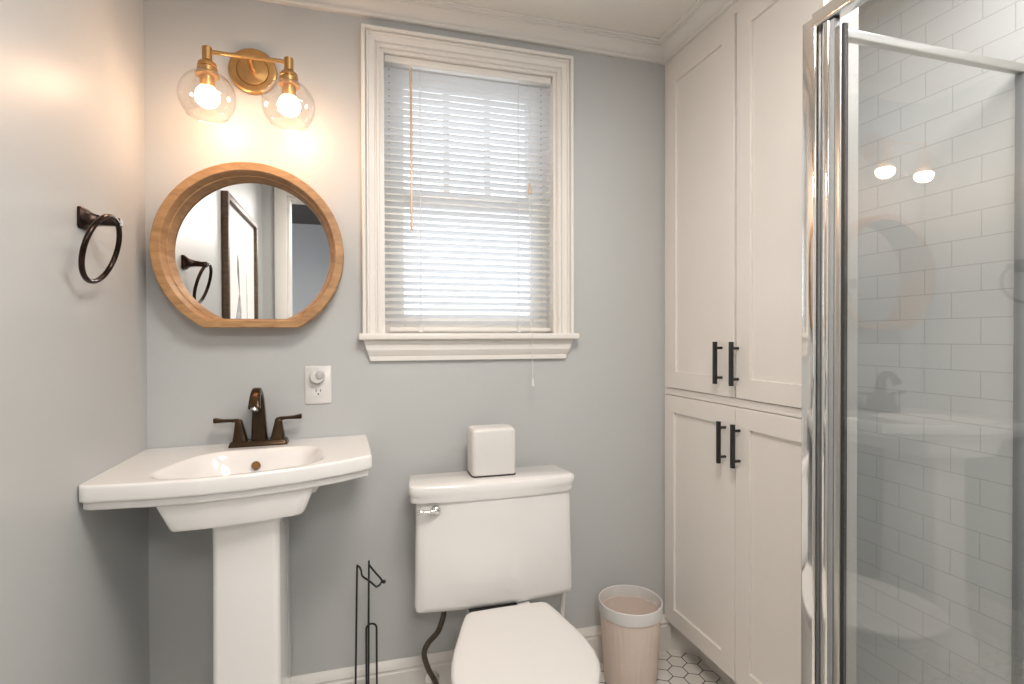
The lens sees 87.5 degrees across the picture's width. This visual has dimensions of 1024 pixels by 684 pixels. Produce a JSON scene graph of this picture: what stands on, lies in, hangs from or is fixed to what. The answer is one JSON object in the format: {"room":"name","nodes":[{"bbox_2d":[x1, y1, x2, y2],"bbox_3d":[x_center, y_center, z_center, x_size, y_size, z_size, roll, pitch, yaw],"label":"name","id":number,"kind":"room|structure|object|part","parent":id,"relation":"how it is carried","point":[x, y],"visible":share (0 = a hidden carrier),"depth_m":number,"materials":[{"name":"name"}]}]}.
{"room":"bathroom","nodes":[
{"label":"bathroom","id":0,"kind":"room"},
{"bbox_2d":[0,0,149,683],"bbox_3d":[-0.837,0.051,0.585,0.100,2.292,2.310,0,1,-16],"label":"wall","id":1,"kind":"structure","parent":0,"point":[74,580],"depth_m":1.14,"materials":[{"name":"paint"}]},
{"bbox_2d":[77,206,122,283],"bbox_3d":[-0.917,-0.214,1.174,0.077,0.173,0.160,0,1,-16],"label":"towel ring","id":2,"kind":"object","parent":1,"relation":"attached to","point":[88,221],"visible":1,"depth_m":1.19,"materials":[{"name":"brown metal"}]},
{"bbox_2d":[143,0,664,683],"bbox_3d":[-0.009,0.035,1.950,2.251,2.292,0.150,0,1,-16],"label":"wall","id":3,"kind":"structure","parent":0,"point":[595,413],"depth_m":1.73,"materials":[{"name":"paint"}]},
{"bbox_2d":[177,45,315,128],"bbox_3d":[-0.748,-0.756,1.535,0.352,0.270,0.222,0,1,-16],"label":"wall sconce","id":4,"kind":"object","parent":3,"relation":"attached to","point":[252,71],"visible":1,"depth_m":1.51,"materials":[{"name":"gold metal"}]},
{"bbox_2d":[195,45,218,87],"bbox_3d":[-0.838,-0.754,1.468,0.058,0.112,0.058,0,1,-16],"label":"socket","id":5,"kind":"object","parent":4,"relation":"attached to","point":[206,70],"depth_m":1.45,"materials":[{"name":"gold metal"}]},
{"bbox_3d":[-0.837,-0.685,1.469,0.144,0.128,0.144,0,1,-16],"label":"glass globe","id":6,"kind":"part","parent":4,"relation":"part of"},
{"bbox_3d":[-0.837,-0.664,1.469,0.061,0.039,0.061,0,1,-16],"label":"bulb globe","id":7,"kind":"part","parent":4,"relation":"part of"},
{"bbox_3d":[-0.837,-0.702,1.469,0.053,0.036,0.053,0,1,-16],"label":"bulb","id":8,"kind":"part","parent":4,"relation":"part of","materials":[{"name":"white glass"}]},
{"bbox_3d":[-0.763,-0.810,1.556,0.014,0.034,0.132,0,1,-21],"label":"arm","id":9,"kind":"part","parent":4,"relation":"part of","materials":[{"name":"gold metal"}]},
{"bbox_3d":[-0.637,-0.686,1.527,0.144,0.128,0.144,0,1,-16],"label":"glass globe","id":10,"kind":"part","parent":4,"relation":"part of"},
{"bbox_3d":[-0.637,-0.665,1.527,0.061,0.039,0.061,0,1,-16],"label":"bulb globe","id":11,"kind":"part","parent":4,"relation":"part of"},
{"bbox_2d":[278,56,299,96],"bbox_3d":[-0.637,-0.755,1.526,0.058,0.112,0.058,0,1,-16],"label":"socket","id":12,"kind":"object","parent":4,"relation":"attached to","point":[288,81],"depth_m":1.51,"materials":[{"name":"gold metal"}]},
{"bbox_3d":[-0.637,-0.703,1.527,0.053,0.036,0.053,0,1,-16],"label":"bulb","id":13,"kind":"part","parent":4,"relation":"part of","materials":[{"name":"white glass"}]},
{"bbox_2d":[150,162,343,327],"bbox_3d":[-0.777,-0.285,1.605,0.518,0.485,0.080,0,1,-16],"label":"round mirror","id":14,"kind":"object","parent":3,"relation":"attached to","point":[233,244],"visible":1,"depth_m":1.62,"materials":[{"name":"brown wood"}]},
{"bbox_2d":[175,183,329,318],"bbox_3d":[-0.785,-0.278,1.635,0.432,0.414,0.006,0,1,-16],"label":"mirror glass","id":15,"kind":"object","parent":14,"relation":"attached to","point":[243,250],"depth_m":1.63,"materials":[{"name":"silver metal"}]},
{"bbox_2d":[305,366,331,403],"bbox_3d":[-0.614,0.135,1.693,0.079,0.120,0.008,0,1,-16],"label":"wall outlet","id":16,"kind":"object","parent":3,"relation":"attached to","point":[320,393],"visible":0.76,"depth_m":1.69,"materials":[{"name":"white plastic"}]},
{"bbox_2d":[309,369,324,383],"bbox_3d":[-0.610,0.108,1.673,0.045,0.045,0.032,0,1,-16],"label":"night light","id":17,"kind":"object","parent":16,"relation":"attached to","point":[316,376],"visible":1,"depth_m":1.66,"materials":[{"name":"white plastic"}]},
{"bbox_2d":[313,387,323,396],"bbox_3d":[-0.613,0.158,1.691,0.034,0.029,0.002,0,1,-16],"label":"receptacle","id":18,"kind":"object","parent":16,"relation":"attached to","point":[317,391],"depth_m":1.69,"materials":[{"name":"white plastic"}]},
{"bbox_2d":[358,23,578,360],"bbox_3d":[-0.152,-0.478,1.882,0.752,1.075,0.212,0,1,-16],"label":"window","id":19,"kind":"structure","parent":3,"relation":"in","point":[381,344],"depth_m":1.83,"materials":[{"name":"white paint"}]},
{"bbox_3d":[-0.169,-0.711,1.945,0.587,0.475,0.032,0,1,-16],"label":"sash","id":20,"kind":"part","parent":19,"relation":"part of","materials":[{"name":"white paint"}]},
{"bbox_3d":[-0.157,-0.277,1.912,0.587,0.493,0.032,0,1,-16],"label":"sash","id":21,"kind":"part","parent":19,"relation":"part of","materials":[{"name":"white paint"}]},
{"bbox_2d":[384,55,550,386],"bbox_3d":[-0.132,-0.397,1.821,0.585,1.100,0.118,0,1,-16],"label":"window blind","id":22,"kind":"object","parent":19,"relation":"attached to","point":[419,78],"visible":0.91,"depth_m":1.86,"materials":[{"name":"white paint"}]},
{"bbox_3d":[-0.313,-0.477,1.814,0.014,0.889,0.030,0,1,-16],"label":"ladder cord","id":23,"kind":"part","parent":22,"relation":"part of","materials":[{"name":"white fabric"}]},
{"bbox_3d":[-0.137,-0.043,1.869,0.572,0.014,0.022,0,1,-16],"label":"rail","id":24,"kind":"part","parent":22,"relation":"part of","materials":[{"name":"white paint"}]},
{"bbox_3d":[0.021,-0.479,1.911,0.014,0.889,0.030,0,1,-16],"label":"ladder cord","id":25,"kind":"part","parent":22,"relation":"part of","materials":[{"name":"white fabric"}]},
{"bbox_3d":[0.065,-0.393,1.862,0.005,1.046,0.077,0,1,-5],"label":"lift cord","id":26,"kind":"part","parent":22,"relation":"part of","materials":[{"name":"white fabric"}]},
{"bbox_3d":[-0.133,-0.019,1.824,0.752,0.020,0.082,0,1,-16],"label":"sill","id":27,"kind":"part","parent":19,"relation":"part of","materials":[{"name":"white paint"}]},
{"bbox_2d":[292,614,670,683],"bbox_3d":[0.051,1.125,0.847,1.741,0.133,2.020,0,1,-16],"label":"baseboard","id":28,"kind":"structure","parent":3,"relation":"attached to","point":[407,670],"depth_m":1.77,"materials":[{"name":"white paint"}]},
{"bbox_2d":[257,0,737,64],"bbox_3d":[0.040,-1.070,0.814,1.724,0.058,2.040,0,1,-16],"label":"trim","id":29,"kind":"structure","parent":3,"relation":"attached to","point":[436,14],"depth_m":1.82,"materials":[{"name":"white paint"}]},
{"bbox_2d":[443,0,697,37],"bbox_3d":[0.241,-1.151,0.888,2.351,0.100,2.310,0,1,-16],"label":"ceiling","id":30,"kind":"structure","parent":0,"point":[652,18],"depth_m":1.79,"materials":[{"name":"paint"}]},
{"bbox_2d":[599,649,726,683],"bbox_3d":[0.247,1.241,0.910,2.351,0.100,2.310,0,1,-16],"label":"floor","id":31,"kind":"structure","parent":0,"point":[674,666],"depth_m":1.92,"materials":[{"name":"tile"}]},
{"bbox_2d":[79,434,371,683],"bbox_3d":[-0.703,0.746,1.446,0.628,0.884,0.443,0,1,-16],"label":"pedestal sink","id":32,"kind":"object","parent":31,"relation":"on","point":[248,496],"visible":0.99,"depth_m":1.32,"materials":[{"name":"white ceramic"}]},
{"bbox_2d":[79,434,371,509],"bbox_3d":[-0.704,0.365,1.442,0.628,0.123,0.443,0,1,-16],"label":"basin","id":33,"kind":"object","parent":32,"relation":"in","point":[214,476],"depth_m":1.32,"materials":[{"name":"white ceramic"}]},
{"bbox_2d":[213,388,301,447],"bbox_3d":[-0.748,0.221,1.569,0.240,0.174,0.110,0,1,-16],"label":"faucet","id":34,"kind":"object","parent":32,"relation":"on","point":[256,405],"visible":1,"depth_m":1.58,"materials":[{"name":"brown metal"}]},
{"bbox_3d":[-0.836,0.235,1.573,0.073,0.024,0.023,0,1,-16],"label":"lever","id":35,"kind":"part","parent":34,"relation":"part of","materials":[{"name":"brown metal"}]},
{"bbox_3d":[-0.804,0.261,1.583,0.041,0.063,0.037,0,1,-16],"label":"handle","id":36,"kind":"part","parent":34,"relation":"part of","materials":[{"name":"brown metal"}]},
{"bbox_3d":[-0.748,0.213,1.570,0.045,0.157,0.106,0,1,-16],"label":"spout","id":37,"kind":"part","parent":34,"relation":"part of","materials":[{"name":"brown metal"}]},
{"bbox_3d":[-0.755,0.298,1.597,0.160,0.018,0.054,0,1,-16],"label":"plate","id":38,"kind":"part","parent":34,"relation":"part of","materials":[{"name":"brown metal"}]},
{"bbox_3d":[-0.706,0.259,1.611,0.041,0.063,0.037,0,1,-16],"label":"handle","id":39,"kind":"part","parent":34,"relation":"part of","materials":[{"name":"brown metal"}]},
{"bbox_3d":[-0.676,0.232,1.620,0.073,0.026,0.023,0,1,-16],"label":"lever","id":40,"kind":"part","parent":34,"relation":"part of","materials":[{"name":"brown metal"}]},
{"bbox_2d":[355,560,385,683],"bbox_3d":[-0.450,0.933,1.651,0.154,0.505,0.154,0,1,-16],"label":"toilet paper stand","id":41,"kind":"object","parent":31,"relation":"on","point":[357,565],"visible":1,"depth_m":1.65,"materials":[{"name":"black metal"}]},
{"bbox_2d":[409,465,600,683],"bbox_3d":[0.008,0.808,1.464,0.531,0.756,0.693,0,1,-16],"label":"toilet","id":42,"kind":"object","parent":31,"relation":"on","point":[487,547],"visible":1,"depth_m":1.61,"materials":[{"name":"white ceramic"}]},
{"bbox_3d":[-0.251,0.503,1.580,0.059,0.016,0.018,0,1,-16],"label":"lever arm","id":43,"kind":"part","parent":42,"relation":"part of","materials":[{"name":"silver metal"}]},
{"bbox_2d":[421,611,446,683],"bbox_3d":[-0.257,0.983,1.731,0.083,0.334,0.116,0,1,-16],"label":"supply hose","id":44,"kind":"object","parent":42,"relation":"attached to","point":[432,676],"visible":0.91,"depth_m":1.68,"materials":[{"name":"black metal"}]},
{"bbox_3d":[-0.227,0.503,1.596,0.030,0.030,0.018,0,1,-16],"label":"flush lever","id":45,"kind":"part","parent":42,"relation":"part of","materials":[{"name":"silver metal"}]},
{"bbox_2d":[467,424,515,477],"bbox_3d":[-0.068,0.351,1.743,0.145,0.153,0.094,0,1,-16],"label":"tissue box","id":46,"kind":"object","parent":42,"relation":"on","point":[491,448],"visible":1,"depth_m":1.70,"materials":[{"name":"plastic"}]},
{"bbox_3d":[-0.066,0.454,1.711,0.531,0.053,0.171,0,1,-16],"label":"tank lid","id":47,"kind":"part","parent":42,"relation":"part of","materials":[{"name":"white ceramic"}]},
{"bbox_3d":[-0.059,0.645,1.713,0.509,0.339,0.156,0,1,-16],"label":"tank","id":48,"kind":"part","parent":42,"relation":"part of","materials":[{"name":"white ceramic"}]},
{"bbox_3d":[0.021,0.790,1.351,0.372,0.021,0.470,0,1,-16],"label":"lid","id":49,"kind":"part","parent":42,"relation":"part of","materials":[{"name":"white plastic"}]},
{"bbox_2d":[598,585,662,683],"bbox_3d":[0.411,1.037,1.857,0.219,0.289,0.219,0,1,-16],"label":"waste bin","id":50,"kind":"object","parent":31,"relation":"on","point":[630,615],"visible":1,"depth_m":1.78,"materials":[{"name":"beige plastic"}]},
{"bbox_2d":[665,390,856,683],"bbox_3d":[0.719,0.685,1.708,0.142,0.994,0.730,0,1,-16],"label":"cupboard","id":51,"kind":"object","parent":31,"relation":"on","point":[733,469],"visible":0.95,"depth_m":1.65,"materials":[{"name":"white paint"}]},
{"bbox_3d":[0.645,0.629,1.854,0.018,0.856,0.393,0,1,-16],"label":"door","id":52,"kind":"part","parent":51,"relation":"part of","materials":[{"name":"white paint"}]},
{"bbox_3d":[0.664,0.318,1.695,0.032,0.133,0.011,0,1,-16],"label":"handle","id":53,"kind":"part","parent":51,"relation":"part of","materials":[{"name":"black metal"}]},
{"bbox_3d":[0.694,0.624,1.700,0.012,0.872,0.730,0,1,-16],"label":"frame","id":54,"kind":"part","parent":51,"relation":"part of","materials":[{"name":"white paint"}]},
{"bbox_3d":[0.682,0.318,1.632,0.032,0.133,0.011,0,1,-16],"label":"handle","id":55,"kind":"part","parent":51,"relation":"part of","materials":[{"name":"black metal"}]},
{"bbox_2d":[665,0,858,416],"bbox_3d":[0.716,-0.460,1.697,0.142,1.296,0.730,0,1,-16],"label":"cupboard","id":56,"kind":"object","parent":51,"relation":"on","point":[733,94],"visible":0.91,"depth_m":1.61,"materials":[{"name":"white paint"}]},
{"bbox_3d":[0.644,-0.422,1.841,0.018,1.187,0.380,0,1,-16],"label":"door","id":57,"kind":"part","parent":56,"relation":"part of","materials":[{"name":"white paint"}]},
{"bbox_3d":[0.658,0.066,1.710,0.032,0.135,0.011,0,1,-16],"label":"handle","id":58,"kind":"part","parent":56,"relation":"part of","materials":[{"name":"black metal"}]},
{"bbox_3d":[0.680,0.067,1.636,0.032,0.135,0.011,0,1,-16],"label":"handle","id":59,"kind":"part","parent":56,"relation":"part of","materials":[{"name":"black metal"}]},
{"bbox_3d":[0.744,-0.419,1.496,0.018,1.187,0.319,0,1,-16],"label":"door","id":60,"kind":"part","parent":56,"relation":"part of","materials":[{"name":"white paint"}]},
{"bbox_3d":[0.746,0.632,1.507,0.018,0.856,0.322,0,1,-16],"label":"door","id":61,"kind":"part","parent":51,"relation":"part of","materials":[{"name":"white paint"}]},
{"bbox_2d":[801,0,1023,683],"bbox_3d":[1.087,0.254,0.682,0.654,1.872,1.177,0,1,-16],"label":"shower door frame","id":62,"kind":"structure","parent":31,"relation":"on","point":[826,40],"depth_m":1.11,"materials":[{"name":"silver metal"}]},
{"bbox_3d":[0.641,0.206,1.137,0.032,1.762,0.036,0,1,-16],"label":"corner post","id":63,"kind":"part","parent":62,"relation":"part of","materials":[{"name":"silver metal"}]},
{"bbox_3d":[0.799,-0.665,0.573,0.032,0.031,1.136,0,1,-16],"label":"header rail","id":64,"kind":"part","parent":62,"relation":"part of","materials":[{"name":"silver metal"}]},
{"bbox_3d":[0.943,-0.659,1.212,0.600,0.021,0.020,0,1,-16],"label":"return rail","id":65,"kind":"part","parent":62,"relation":"part of","materials":[{"name":"silver metal"}]},
{"bbox_2d":[856,0,1023,683],"bbox_3d":[1.329,0.039,1.198,0.100,2.292,2.040,0,1,-16],"label":"wall","id":66,"kind":"structure","parent":0,"point":[936,138],"depth_m":1.50,"materials":[{"name":"tile"}]}
]}

